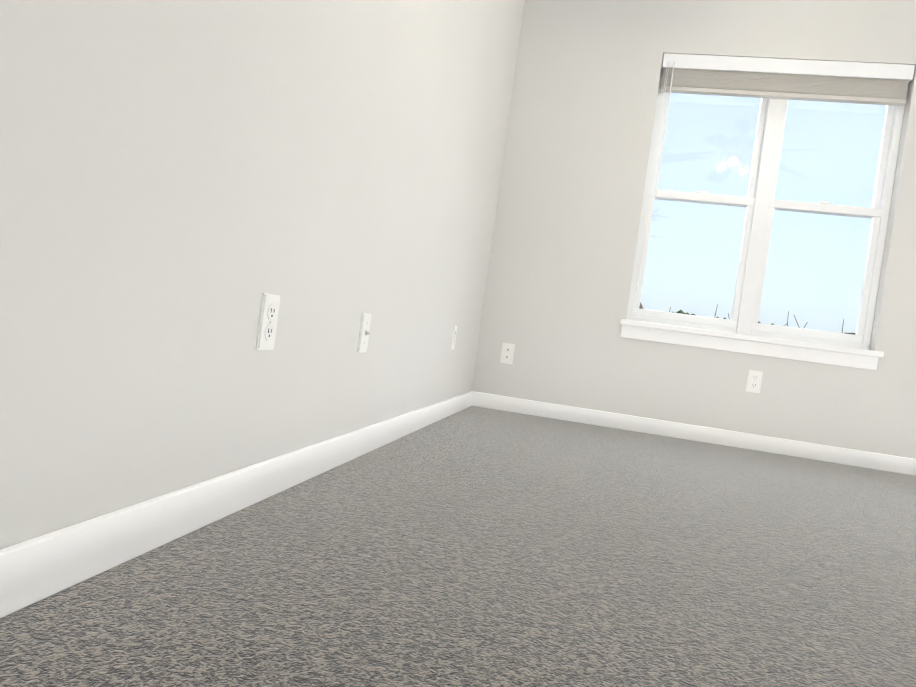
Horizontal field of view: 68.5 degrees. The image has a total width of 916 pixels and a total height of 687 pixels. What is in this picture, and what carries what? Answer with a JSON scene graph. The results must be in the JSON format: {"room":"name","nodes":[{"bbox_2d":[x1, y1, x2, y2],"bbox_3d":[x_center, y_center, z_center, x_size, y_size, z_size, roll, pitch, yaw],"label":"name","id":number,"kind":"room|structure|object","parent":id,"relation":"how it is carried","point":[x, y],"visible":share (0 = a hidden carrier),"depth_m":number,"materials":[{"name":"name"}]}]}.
{"room":"empty bedroom","nodes":[
{"label":"empty bedroom","id":0,"kind":"room"},
{"bbox_2d":[0,0,524,549],"bbox_3d":[-0.231,-0.876,1.918,0.120,2.440,4.359,8,1,12],"label":"wall","id":1,"kind":"structure","parent":0,"point":[186,186],"depth_m":1.20,"materials":[{"name":"paint"}]},
{"bbox_2d":[0,391,473,617],"bbox_3d":[-0.328,0.300,1.907,0.014,0.083,4.079,8,1,12],"label":"baseboard","id":2,"kind":"structure","parent":1,"relation":"attached to","point":[34,570],"depth_m":1.11,"materials":[{"name":"white wood"}]},
{"bbox_2d":[255,293,280,349],"bbox_3d":[-0.390,-0.044,1.390,0.009,0.116,0.071,8,1,12],"label":"electrical outlet","id":3,"kind":"object","parent":1,"relation":"attached to","point":[268,319],"visible":1,"depth_m":1.38,"materials":[{"name":"white plastic"}]},
{"bbox_2d":[357,312,371,352],"bbox_3d":[-0.268,-0.030,1.968,0.018,0.116,0.071,8,1,12],"label":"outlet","id":4,"kind":"object","parent":1,"relation":"attached to","point":[364,333],"visible":1,"depth_m":1.96,"materials":[{"name":"white plastic"}]},
{"bbox_2d":[450,325,456,349],"bbox_3d":[-0.018,-0.028,3.198,0.009,0.116,0.071,8,1,12],"label":"electrical outlet","id":5,"kind":"object","parent":1,"relation":"attached to","point":[453,339],"visible":1,"depth_m":3.18,"materials":[{"name":"white plastic"}]},
{"bbox_2d":[0,406,915,686],"bbox_3d":[1.202,0.605,1.590,3.432,0.100,4.319,8,1,12],"label":"floor","id":6,"kind":"structure","parent":0,"point":[472,546],"depth_m":1.18,"materials":[{"name":"carpet"}]},
{"bbox_2d":[472,0,915,458],"bbox_3d":[1.798,-0.635,3.643,3.192,2.440,0.160,8,1,12],"label":"wall","id":7,"kind":"structure","parent":0,"point":[574,167],"depth_m":3.74,"materials":[{"name":"paint"}]},
{"bbox_2d":[500,343,514,363],"bbox_3d":[0.284,0.057,3.862,0.071,0.116,0.008,8,1,12],"label":"electrical outlet","id":8,"kind":"object","parent":7,"relation":"attached to","point":[507,353],"visible":1,"depth_m":3.86,"materials":[{"name":"white plastic"}]},
{"bbox_2d":[472,392,915,475],"bbox_3d":[1.623,0.532,3.579,3.164,0.083,0.014,8,1,12],"label":"baseboard","id":9,"kind":"structure","parent":7,"relation":"attached to","point":[865,459],"depth_m":3.63,"materials":[{"name":"white wood"}]},
{"bbox_2d":[620,319,883,369],"bbox_3d":[1.540,0.003,3.623,1.321,0.099,0.120,8,1,12],"label":"window sill","id":10,"kind":"structure","parent":7,"relation":"attached to","point":[774,347],"depth_m":3.58,"materials":[{"name":"white wood"}]},
{"bbox_2d":[746,370,762,392],"bbox_3d":[1.583,0.203,3.593,0.071,0.116,0.009,8,1,12],"label":"outlet","id":11,"kind":"object","parent":7,"relation":"attached to","point":[754,379],"visible":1,"depth_m":3.59,"materials":[{"name":"white plastic"}]},
{"bbox_2d":[626,58,904,349],"bbox_3d":[1.663,-0.774,3.699,1.261,1.502,0.086,8,1,12],"label":"window","id":12,"kind":"structure","parent":7,"relation":"in","point":[760,203],"depth_m":3.66,"materials":[{"name":"white plastic"}]},
{"bbox_2d":[636,53,914,290],"bbox_3d":[1.659,-0.863,3.619,1.249,1.317,0.070,8,1,12],"label":"window blind","id":13,"kind":"object","parent":12,"relation":"attached to","point":[838,81],"visible":1,"depth_m":3.60,"materials":[{"name":"white plastic"}]},
{"label":"outside","id":14,"kind":"structure","parent":0,"visible":0},
{"bbox_3d":[-3.754,-0.461,84.626,200.000,0.300,156.261,8,1,12],"label":"lawn","id":15,"kind":"structure","parent":14,"visible":0},
{"bbox_2d":[665,304,854,334],"bbox_3d":[1.456,0.618,4.806,7.600,1.923,1.356,8,1,12],"label":"trees","id":16,"kind":"object","parent":15,"relation":"on","point":[680,312],"depth_m":4.64,"materials":[{"name":"brown plant"}]}
]}

